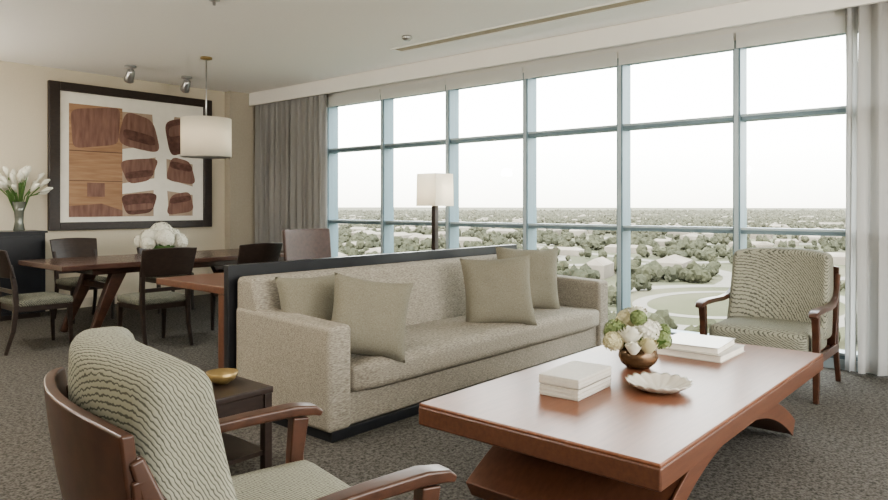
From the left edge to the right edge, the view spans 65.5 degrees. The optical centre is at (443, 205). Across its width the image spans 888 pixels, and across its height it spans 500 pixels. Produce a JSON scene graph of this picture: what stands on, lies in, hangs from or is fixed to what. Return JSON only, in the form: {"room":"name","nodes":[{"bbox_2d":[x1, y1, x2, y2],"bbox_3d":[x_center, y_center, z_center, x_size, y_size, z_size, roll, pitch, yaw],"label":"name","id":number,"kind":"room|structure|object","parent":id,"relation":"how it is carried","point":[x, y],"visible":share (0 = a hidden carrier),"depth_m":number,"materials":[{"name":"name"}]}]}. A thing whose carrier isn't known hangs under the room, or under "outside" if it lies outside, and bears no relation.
{"room":"living room","nodes":[
{"label":"living room","id":0,"kind":"room"},
{"bbox_2d":[0,61,224,297],"bbox_3d":[-5.684,-0.210,7.802,0.200,3.020,8.390,0,0,41],"label":"wall","id":1,"kind":"structure","parent":0,"point":[23,87],"depth_m":8.54,"materials":[{"name":"paint"}]},
{"bbox_2d":[45,289,209,310],"bbox_3d":[-5.755,1.240,7.553,0.018,0.120,7.520,0,0,41],"label":"baseboard","id":2,"kind":"structure","parent":1,"relation":"attached to","point":[87,302],"depth_m":8.98,"materials":[{"name":"paint"}]},
{"bbox_2d":[47,80,211,230],"bbox_3d":[-4.165,-0.625,9.362,0.058,1.860,2.216,0,0,41],"label":"framed artwork","id":3,"kind":"object","parent":1,"relation":"attached to","point":[114,161],"visible":0.97,"depth_m":9.18,"materials":[{"name":"brown wood"}]},
{"bbox_2d":[255,94,326,260],"bbox_3d":[-2.247,-0.158,10.026,1.684,2.885,0.102,0,0,41],"label":"window curtain","id":4,"kind":"object","parent":1,"relation":"hanging from","point":[291,135],"visible":0.59,"depth_m":10.02,"materials":[{"name":"grey fabric"}]},
{"bbox_2d":[249,0,887,105],"bbox_3d":[1.440,-1.625,6.761,11.650,0.190,0.040,0,0,41],"label":"ceiling soffit","id":5,"kind":"structure","parent":1,"relation":"attached to","point":[752,11],"depth_m":6.81,"materials":[{"name":"white paint"}]},
{"bbox_2d":[845,6,857,371],"bbox_3d":[3.166,-0.158,5.364,0.096,2.885,0.053,0,0,41],"label":"sheer curtain","id":6,"kind":"object","parent":5,"relation":"hanging from","point":[851,14],"visible":0.94,"depth_m":5.37,"materials":[{"name":"grey fabric"}]},
{"bbox_2d":[857,1,887,375],"bbox_3d":[3.981,-0.158,4.654,2.074,2.885,0.102,0,0,41],"label":"window curtain","id":7,"kind":"object","parent":5,"relation":"hanging from","point":[872,89],"visible":1,"depth_m":5.27,"materials":[{"name":"grey fabric"}]},
{"bbox_2d":[225,91,254,248],"bbox_3d":[-3.074,-0.210,10.575,0.150,3.020,0.560,0,0,41],"label":"wall column","id":8,"kind":"structure","parent":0,"point":[239,169],"depth_m":10.44,"materials":[{"name":"paint"}]},
{"bbox_2d":[0,0,749,93],"bbox_3d":[-1.089,-1.715,3.943,12.200,0.410,8.550,0,0,41],"label":"ceiling","id":9,"kind":"structure","parent":0,"point":[253,46],"depth_m":6.84,"materials":[{"name":"paint"}]},
{"bbox_2d":[124,65,136,83],"bbox_3d":[-3.866,-1.615,8.489,0.184,0.210,0.144,0,0,41],"label":"ceiling spotlight","id":10,"kind":"object","parent":9,"relation":"attached to","point":[130,74],"depth_m":8.45,"materials":[{"name":"silver metal"}]},
{"bbox_2d":[180,76,191,92],"bbox_3d":[-3.444,-1.615,9.207,0.184,0.210,0.144,0,0,41],"label":"ceiling spotlight","id":11,"kind":"object","parent":9,"relation":"attached to","point":[185,87],"depth_m":9.16,"materials":[{"name":"silver metal"}]},
{"bbox_2d":[180,56,231,158],"bbox_3d":[-2.752,-1.143,7.986,0.560,1.155,0.560,0,0,41],"label":"pendant lamp","id":12,"kind":"object","parent":9,"relation":"hanging from","point":[201,137],"visible":1,"depth_m":7.76,"materials":[{"name":"beige fabric"}]},
{"bbox_2d":[209,0,219,5],"bbox_3d":[-1.913,-1.695,5.744,0.090,0.050,0.090,0,0,41],"label":"sprinkler","id":13,"kind":"object","parent":9,"relation":"attached to","point":[213,1],"depth_m":5.73,"materials":[{"name":"silver metal"}]},
{"bbox_2d":[328,6,858,96],"bbox_3d":[2.255,-1.580,6.480,10.050,0.280,0.240,0,0,41],"label":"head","id":14,"kind":"object","parent":9,"relation":"attached to","point":[841,12],"visible":0.11,"depth_m":6.77},
{"bbox_2d":[455,79,522,89],"bbox_3d":[0.516,-1.415,7.875,1.039,0.052,0.140,0,0,41],"label":"transom","id":15,"kind":"object","parent":14,"relation":"attached to","point":[521,79],"visible":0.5,"depth_m":7.89,"materials":[{"name":"silver metal"}]},
{"bbox_2d":[534,66,616,78],"bbox_3d":[1.352,-1.415,7.154,1.039,0.052,0.140,0,0,41],"label":"transom","id":16,"kind":"object","parent":14,"relation":"attached to","point":[611,66],"visible":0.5,"depth_m":7.18,"materials":[{"name":"silver metal"}]},
{"bbox_2d":[627,49,732,65],"bbox_3d":[2.187,-1.415,6.434,1.039,0.052,0.140,0,0,41],"label":"roller shade","id":17,"kind":"object","parent":14,"relation":"attached to","point":[729,49],"visible":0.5,"depth_m":6.45,"materials":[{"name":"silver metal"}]},
{"bbox_2d":[402,35,411,40],"bbox_3d":[-0.374,-1.695,6.992,0.110,0.050,0.110,0,0,41],"label":"recessed light","id":18,"kind":"object","parent":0,"point":[405,37],"depth_m":6.95,"materials":[{"name":"silver metal"}]},
{"bbox_2d":[0,294,887,499],"bbox_3d":[-1.131,1.375,3.894,12.200,0.150,8.420,0,0,41],"label":"floor","id":19,"kind":"structure","parent":0,"point":[837,449],"depth_m":3.79,"materials":[{"name":"carpet"}]},
{"bbox_2d":[0,230,47,320],"bbox_3d":[-5.197,0.795,7.838,0.470,1.010,1.120,0,0,41],"label":"base cabinet","id":20,"kind":"object","parent":19,"relation":"on","point":[27,244],"visible":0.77,"depth_m":7.93,"materials":[{"name":"black paint"}]},
{"bbox_2d":[0,166,52,230],"bbox_3d":[-4.944,-0.093,8.030,0.427,0.765,0.720,0,0,41],"label":"vase","id":21,"kind":"object","parent":20,"relation":"on","point":[16,200],"visible":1,"depth_m":7.99,"materials":[{"name":"clear glass"}]},
{"bbox_2d":[0,250,72,355],"bbox_3d":[-3.815,0.839,6.325,0.519,0.928,0.625,0,0,41],"label":"dining chair","id":22,"kind":"object","parent":19,"relation":"on","point":[17,303],"visible":0.99,"depth_m":6.19,"materials":[{"name":"brown wood"}]},
{"bbox_2d":[50,238,114,323],"bbox_3d":[-4.162,0.839,7.948,0.625,0.928,0.519,0,0,41],"label":"dining chair","id":23,"kind":"object","parent":19,"relation":"on","point":[62,247],"visible":0.59,"depth_m":8.02,"materials":[{"name":"brown wood"}]},
{"bbox_2d":[18,249,283,331],"bbox_3d":[-3.024,0.929,7.647,1.130,0.758,2.670,0,0,41],"label":"dining table","id":24,"kind":"object","parent":19,"relation":"on","point":[116,267],"visible":0.56,"depth_m":6.90,"materials":[{"name":"brown wood"}]},
{"bbox_2d":[133,222,187,248],"bbox_3d":[-3.094,0.360,7.556,0.496,0.379,0.555,0,0,41],"label":"centerpiece","id":25,"kind":"object","parent":24,"relation":"on","point":[161,235],"visible":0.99,"depth_m":7.42,"materials":[{"name":"white plant"}]},
{"bbox_2d":[117,247,196,345],"bbox_3d":[-2.678,0.839,6.430,0.625,0.928,0.519,0,0,41],"label":"dining chair","id":26,"kind":"object","parent":19,"relation":"on","point":[158,262],"visible":0.95,"depth_m":6.29,"materials":[{"name":"brown wood"}]},
{"bbox_2d":[134,237,193,313],"bbox_3d":[-3.521,0.839,8.690,0.625,0.928,0.519,0,0,41],"label":"dining chair","id":27,"kind":"object","parent":19,"relation":"on","point":[139,250],"visible":0.18,"depth_m":8.63,"materials":[{"name":"brown wood"}]},
{"bbox_2d":[156,272,223,367],"bbox_3d":[-0.896,0.925,5.897,1.180,0.750,2.640,0,0,41],"label":"desk","id":28,"kind":"object","parent":19,"relation":"on","point":[212,282],"visible":0.07,"depth_m":4.90,"materials":[{"name":"brown wood"}]},
{"bbox_2d":[204,369,272,468],"bbox_3d":[-1.166,1.073,3.218,0.530,0.455,0.510,0,0,41],"label":"end table","id":29,"kind":"object","parent":19,"relation":"on","point":[240,395],"visible":0.16,"depth_m":3.20,"materials":[{"name":"brown wood"}]},
{"bbox_2d":[206,368,237,384],"bbox_3d":[-1.058,0.817,3.290,0.150,0.056,0.150,0,0,41],"label":"bowl","id":30,"kind":"object","parent":29,"relation":"on","point":[220,376],"visible":0.98,"depth_m":3.26,"materials":[{"name":"gold metal"}]},
{"bbox_2d":[221,432,262,465],"bbox_3d":[-1.166,1.150,3.218,0.490,0.020,0.470,0,0,41],"label":"shelf","id":31,"kind":"object","parent":29,"relation":"attached to","point":[237,450],"depth_m":3.23,"materials":[{"name":"brown wood"}]},
{"bbox_2d":[210,243,282,330],"bbox_3d":[-2.059,0.839,7.194,0.625,0.928,0.519,0,0,39],"label":"dining chair","id":32,"kind":"object","parent":19,"relation":"on","point":[258,252],"visible":0.28,"depth_m":7.02,"materials":[{"name":"brown wood"}]},
{"bbox_2d":[43,326,456,499],"bbox_3d":[-0.559,0.812,1.863,0.895,0.984,0.806,0,0,-38],"label":"armchair","id":33,"kind":"object","parent":19,"relation":"on","point":[132,419],"visible":1,"depth_m":1.48,"materials":[{"name":"beige fabric"}]},
{"bbox_2d":[68,326,236,499],"bbox_3d":[-0.729,0.640,1.729,0.355,0.640,0.699,0,0,-38],"label":"cushion","id":34,"kind":"object","parent":33,"relation":"on","point":[126,387],"depth_m":1.45,"materials":[{"name":"fabric"}]},
{"bbox_2d":[231,460,350,499],"bbox_3d":[-0.476,0.938,1.928,0.560,0.224,0.666,0,0,-38],"label":"seat cushion","id":35,"kind":"object","parent":33,"relation":"on","point":[297,479],"depth_m":2.07,"materials":[{"name":"fabric"}]},
{"bbox_2d":[282,228,331,260],"bbox_3d":[-1.247,0.770,7.058,0.648,1.060,0.600,0,0,41],"label":"desk chair","id":36,"kind":"object","parent":19,"relation":"on","point":[298,244],"visible":0.26,"depth_m":7.23,"materials":[{"name":"brown leather"}]},
{"bbox_2d":[224,244,607,442],"bbox_3d":[0.049,0.838,5.274,1.015,0.925,3.250,0,0,41],"label":"sofa","id":37,"kind":"object","parent":19,"relation":"on","point":[304,358],"visible":0.8,"depth_m":4.41,"materials":[{"name":"fabric"},{"name":"black lacquer"}]},
{"bbox_2d":[275,273,339,320],"bbox_3d":[-0.822,0.645,4.315,0.440,0.474,0.307,0,0,-33],"label":"throw pillow","id":38,"kind":"object","parent":37,"relation":"on","point":[314,297],"visible":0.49,"depth_m":4.24,"materials":[{"name":"fabric"}]},
{"bbox_2d":[331,272,412,362],"bbox_3d":[-0.448,0.670,4.151,0.566,0.592,0.323,0,0,-11],"label":"throw pillow","id":39,"kind":"object","parent":37,"relation":"on","point":[375,313],"visible":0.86,"depth_m":4.08,"materials":[{"name":"fabric"}]},
{"bbox_2d":[350,305,598,391],"bbox_3d":[0.185,0.980,5.175,0.680,0.220,2.870,0,0,41],"label":"seat cushion","id":40,"kind":"object","parent":37,"relation":"on","point":[441,344],"depth_m":4.78,"materials":[{"name":"beige fabric"}]},
{"bbox_2d":[460,255,536,325],"bbox_3d":[0.412,0.655,5.272,0.580,0.612,0.343,0,0,-3],"label":"throw pillow","id":41,"kind":"object","parent":37,"relation":"on","point":[496,291],"visible":0.94,"depth_m":5.19,"materials":[{"name":"fabric"}]},
{"bbox_2d":[495,246,559,308],"bbox_3d":[0.728,0.635,5.989,0.591,0.621,0.332,0,0,-7],"label":"throw pillow","id":42,"kind":"object","parent":37,"relation":"on","point":[543,263],"visible":0.59,"depth_m":5.93,"materials":[{"name":"fabric"}]},
{"bbox_2d":[416,173,453,249],"bbox_3d":[-0.102,0.468,7.827,0.300,1.665,0.300,0,0,43],"label":"floor lamp","id":43,"kind":"object","parent":19,"relation":"on","point":[434,190],"visible":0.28,"depth_m":7.74,"materials":[{"name":"white fabric"}]},
{"bbox_2d":[419,335,822,499],"bbox_3d":[1.038,1.072,3.476,1.090,0.444,2.260,0,0,41],"label":"coffee table","id":44,"kind":"object","parent":19,"relation":"on","point":[621,441],"visible":0.87,"depth_m":2.88,"materials":[{"name":"brown wood"}]},
{"bbox_2d":[538,360,611,400],"bbox_3d":[0.609,0.802,3.186,0.203,0.095,0.343,0,0,38],"label":"box","id":45,"kind":"object","parent":44,"relation":"on","point":[574,380],"visible":1,"depth_m":3.09,"materials":[{"name":"cream paper"},{"name":"cardboard"}]},
{"bbox_2d":[603,305,671,368],"bbox_3d":[1.013,0.687,3.642,0.351,0.326,0.428,0,0,41],"label":"flower bowl","id":46,"kind":"object","parent":44,"relation":"on","point":[636,337],"visible":1,"depth_m":3.54,"materials":[{"name":"brown metal"}]},
{"bbox_2d":[625,371,693,393],"bbox_3d":[0.992,0.825,3.186,0.306,0.050,0.302,0,0,41],"label":"scalloped dish","id":47,"kind":"object","parent":44,"relation":"on","point":[654,382],"visible":1,"depth_m":3.24,"materials":[{"name":"beige ceramic"}]},
{"bbox_2d":[656,344,744,362],"bbox_3d":[1.484,0.831,4.002,0.380,0.038,0.400,0,0,41],"label":"book","id":48,"kind":"object","parent":44,"relation":"on","point":[737,349],"visible":0.43,"depth_m":3.85,"materials":[{"name":"beige paper"}]},
{"bbox_2d":[666,332,735,354],"bbox_3d":[1.470,0.794,4.001,0.330,0.036,0.360,0,0,37],"label":"book","id":49,"kind":"object","parent":48,"relation":"on","point":[716,345],"visible":0.81,"depth_m":3.92,"materials":[{"name":"white paper"}]},
{"bbox_2d":[695,247,840,404],"bbox_3d":[2.397,0.812,5.045,0.806,0.984,0.895,0,0,41],"label":"armchair","id":50,"kind":"object","parent":19,"relation":"on","point":[779,297],"visible":0.88,"depth_m":5.04,"materials":[{"name":"beige fabric"}]},
{"bbox_2d":[709,316,826,351],"bbox_3d":[2.328,0.938,4.965,0.666,0.224,0.560,0,0,41],"label":"seat cushion","id":51,"kind":"object","parent":50,"relation":"on","point":[783,332],"depth_m":4.80,"materials":[{"name":"fabric"}]},
{"bbox_2d":[727,247,833,339],"bbox_3d":[2.538,0.640,5.208,0.699,0.640,0.355,0,0,41],"label":"cushion","id":52,"kind":"object","parent":50,"relation":"on","point":[778,283],"depth_m":5.17,"materials":[{"name":"fabric"}]},
{"bbox_2d":[823,358,871,373],"bbox_3d":[2.242,1.260,6.465,10.050,0.080,0.280,0,0,41],"label":"curb","id":53,"kind":"object","parent":19,"relation":"on","point":[829,363],"depth_m":5.52,"materials":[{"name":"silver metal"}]},
{"bbox_2d":[327,89,380,256],"bbox_3d":[-1.183,-0.140,9.314,1.125,2.720,0.220,0,0,41],"label":"window","id":54,"kind":"structure","parent":53,"relation":"on","point":[373,95],"depth_m":9.62,"materials":[{"name":"light aluminium"},{"name":"glass"}]},
{"bbox_2d":[327,89,379,106],"bbox_3d":[-1.235,-1.433,9.222,1.083,0.135,0.012,0,0,41],"label":"roller shade","id":55,"kind":"object","parent":54,"relation":"attached to","point":[373,95],"depth_m":9.19,"materials":[{"name":"white fabric"}]},
{"bbox_2d":[330,219,380,224],"bbox_3d":[-1.154,0.215,9.316,1.039,0.052,0.140,0,0,41],"label":"transom","id":56,"kind":"object","parent":54,"relation":"attached to","point":[337,222],"visible":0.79,"depth_m":9.29,"materials":[{"name":"silver metal"}]},
{"bbox_2d":[330,146,380,152],"bbox_3d":[-1.154,-0.770,9.316,1.039,0.052,0.140,0,0,41],"label":"transom","id":57,"kind":"object","parent":54,"relation":"attached to","point":[375,147],"visible":0.71,"depth_m":9.25,"materials":[{"name":"silver metal"}]},
{"bbox_2d":[334,96,380,106],"bbox_3d":[-1.154,-1.415,9.316,1.039,0.052,0.140,0,0,41],"label":"transom","id":58,"kind":"object","parent":54,"relation":"attached to","point":[380,96],"visible":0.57,"depth_m":9.35,"materials":[{"name":"silver metal"}]},
{"bbox_2d":[381,79,444,253],"bbox_3d":[-0.348,-0.140,8.594,1.125,2.720,0.220,0,0,41],"label":"window","id":59,"kind":"structure","parent":53,"relation":"on","point":[436,85],"depth_m":8.88,"materials":[{"name":"silver metal"}]},
{"bbox_2d":[381,79,444,99],"bbox_3d":[-0.400,-1.433,8.501,1.083,0.135,0.012,0,0,41],"label":"roller shade","id":60,"kind":"object","parent":59,"relation":"attached to","point":[436,85],"depth_m":8.47,"materials":[{"name":"white fabric"}]},
{"bbox_2d":[385,141,444,148],"bbox_3d":[-0.319,-0.770,8.595,1.039,0.052,0.140,0,0,41],"label":"transom","id":61,"kind":"object","parent":59,"relation":"attached to","point":[437,142],"visible":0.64,"depth_m":8.55,"materials":[{"name":"silver metal"}]},
{"bbox_2d":[385,221,444,225],"bbox_3d":[-0.319,0.215,8.595,1.039,0.052,0.140,0,0,41],"label":"transom","id":62,"kind":"object","parent":59,"relation":"attached to","point":[386,223],"visible":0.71,"depth_m":8.52,"materials":[{"name":"silver metal"}]},
{"bbox_2d":[445,67,522,248],"bbox_3d":[0.487,-0.140,7.873,1.125,2.720,0.220,0,0,41],"label":"window","id":63,"kind":"structure","parent":53,"relation":"on","point":[511,74],"depth_m":8.15,"materials":[{"name":"silver metal"}]},
{"bbox_2d":[389,91,444,98],"bbox_3d":[-0.319,-1.415,8.595,1.039,0.052,0.140,0,0,41],"label":"transom","id":64,"kind":"object","parent":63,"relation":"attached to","point":[438,91],"visible":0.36,"depth_m":8.67,"materials":[{"name":"silver metal"}]},
{"bbox_2d":[446,67,522,89],"bbox_3d":[0.435,-1.433,7.781,1.083,0.135,0.012,0,0,41],"label":"roller shade","id":65,"kind":"object","parent":63,"relation":"attached to","point":[511,74],"depth_m":7.75,"materials":[{"name":"white fabric"}]},
{"bbox_2d":[451,222,522,227],"bbox_3d":[0.516,0.215,7.875,1.039,0.052,0.140,0,0,41],"label":"transom","id":66,"kind":"object","parent":63,"relation":"attached to","point":[455,225],"visible":0.71,"depth_m":7.84,"materials":[{"name":"silver metal"}]},
{"bbox_2d":[523,52,616,249],"bbox_3d":[1.323,-0.140,7.153,1.125,2.720,0.220,0,0,41],"label":"window","id":67,"kind":"structure","parent":53,"relation":"on","point":[606,59],"depth_m":7.43,"materials":[{"name":"silver metal"}]},
{"bbox_2d":[451,135,522,143],"bbox_3d":[0.516,-0.770,7.875,1.039,0.052,0.140,0,0,41],"label":"transom","id":68,"kind":"object","parent":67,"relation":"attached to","point":[512,137],"visible":0.64,"depth_m":7.84,"materials":[{"name":"silver metal"}]},
{"bbox_2d":[524,52,616,78],"bbox_3d":[1.271,-1.433,7.060,1.083,0.135,0.012,0,0,41],"label":"roller shade","id":69,"kind":"object","parent":67,"relation":"attached to","point":[606,59],"depth_m":7.03,"materials":[{"name":"white fabric"}]},
{"bbox_2d":[617,33,733,333],"bbox_3d":[2.158,-0.140,6.432,1.125,2.720,0.220,0,0,41],"label":"window","id":70,"kind":"structure","parent":53,"relation":"on","point":[726,41],"depth_m":6.71,"materials":[{"name":"silver metal"}]},
{"bbox_2d":[529,127,616,137],"bbox_3d":[1.352,-0.770,7.154,1.039,0.052,0.140,0,0,41],"label":"transom","id":71,"kind":"object","parent":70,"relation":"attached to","point":[610,129],"visible":0.71,"depth_m":7.08,"materials":[{"name":"silver metal"}]},
{"bbox_2d":[529,223,616,230],"bbox_3d":[1.352,0.215,7.154,1.039,0.052,0.140,0,0,41],"label":"transom","id":72,"kind":"object","parent":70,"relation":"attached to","point":[530,226],"visible":0.71,"depth_m":7.07,"materials":[{"name":"silver metal"}]},
{"bbox_2d":[619,33,733,64],"bbox_3d":[2.106,-1.433,6.340,1.083,0.135,0.012,0,0,41],"label":"roller shade","id":73,"kind":"object","parent":70,"relation":"attached to","point":[726,41],"depth_m":6.30,"materials":[{"name":"white fabric"}]},
{"bbox_2d":[623,117,732,130],"bbox_3d":[2.187,-0.770,6.434,1.039,0.052,0.140,0,0,41],"label":"transom","id":74,"kind":"object","parent":70,"relation":"attached to","point":[721,120],"visible":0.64,"depth_m":6.38,"materials":[{"name":"silver metal"}]},
{"bbox_2d":[623,225,732,233],"bbox_3d":[2.187,0.215,6.434,1.039,0.052,0.140,0,0,41],"label":"transom","id":75,"kind":"object","parent":70,"relation":"attached to","point":[624,229],"visible":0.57,"depth_m":6.36,"materials":[{"name":"silver metal"}]},
{"bbox_2d":[670,329,708,334],"bbox_3d":[2.187,1.195,6.434,1.039,0.052,0.140,0,0,41],"label":"transom","id":76,"kind":"object","parent":53,"relation":"on","point":[672,330],"visible":0.07,"depth_m":6.43,"materials":[{"name":"silver metal"}]},
{"bbox_2d":[733,13,858,356],"bbox_3d":[2.993,-0.140,5.712,1.125,2.720,0.220,0,0,41],"label":"window","id":77,"kind":"structure","parent":53,"relation":"on","point":[833,25],"depth_m":5.99,"materials":[{"name":"silver metal"}]},
{"bbox_2d":[741,108,845,121],"bbox_3d":[3.022,-0.770,5.713,1.039,0.052,0.140,0,0,41],"label":"transom","id":78,"kind":"object","parent":77,"relation":"attached to","point":[831,111],"visible":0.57,"depth_m":5.74,"materials":[{"name":"silver metal"}]},
{"bbox_2d":[741,227,845,235],"bbox_3d":[3.022,0.215,5.713,1.039,0.052,0.140,0,0,41],"label":"transom","id":79,"kind":"object","parent":77,"relation":"attached to","point":[742,231],"visible":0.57,"depth_m":5.74,"materials":[{"name":"silver metal"}]},
{"bbox_2d":[743,33,845,48],"bbox_3d":[3.022,-1.415,5.713,1.039,0.052,0.140,0,0,41],"label":"transom","id":80,"kind":"object","parent":77,"relation":"attached to","point":[840,34],"visible":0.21,"depth_m":5.79,"materials":[{"name":"silver metal"}]},
{"bbox_2d":[736,13,858,47],"bbox_3d":[2.941,-1.433,5.619,1.083,0.135,0.012,0,0,41],"label":"roller shade","id":81,"kind":"object","parent":77,"relation":"attached to","point":[833,25],"depth_m":5.68,"materials":[{"name":"white fabric"}]},
{"bbox_2d":[830,349,857,360],"bbox_3d":[3.022,1.195,5.713,1.039,0.052,0.140,0,0,41],"label":"transom","id":82,"kind":"object","parent":53,"relation":"on","point":[840,350],"depth_m":5.50,"materials":[{"name":"silver metal"}]},
{"bbox_2d":[391,0,656,51],"bbox_3d":[2.072,-1.714,5.364,6.870,0.012,0.170,0,0,41],"label":"diffuser","id":83,"kind":"object","parent":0,"point":[621,3],"depth_m":6.48,"materials":[{"name":"beige metal"}]},
{"bbox_2d":[618,347,657,368],"bbox_3d":[1.022,0.795,3.635,0.205,0.110,0.205,0,0,41],"label":"bowl","id":84,"kind":"object","parent":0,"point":[642,360],"depth_m":3.56,"materials":[{"name":"brown metal"}]},
{"label":"outside","id":85,"kind":"structure","parent":0,"visible":0},
{"bbox_2d":[338,207,857,350],"bbox_3d":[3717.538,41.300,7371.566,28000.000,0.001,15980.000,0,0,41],"label":"ground","id":86,"kind":"structure","parent":85,"point":[684,304],"depth_m":367.67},
{"bbox_2d":[338,213,845,278],"bbox_3d":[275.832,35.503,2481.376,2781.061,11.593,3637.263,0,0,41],"label":"buildings","id":87,"kind":"structure","parent":86,"relation":"on","point":[603,265],"depth_m":711.56},
{"bbox_2d":[338,209,857,341],"bbox_3d":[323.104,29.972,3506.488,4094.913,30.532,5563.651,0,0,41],"label":"trees","id":88,"kind":"object","parent":86,"relation":"on","point":[693,272],"visible":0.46,"depth_m":750.74,"materials":[{"name":"green plant"}]},
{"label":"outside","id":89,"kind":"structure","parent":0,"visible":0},
{"bbox_2d":[461,231,844,329],"bbox_3d":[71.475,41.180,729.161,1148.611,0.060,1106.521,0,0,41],"label":"road network","id":90,"kind":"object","parent":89,"point":[726,282],"visible":0.18,"depth_m":332.32,"materials":[{"name":"grey asphalt"}]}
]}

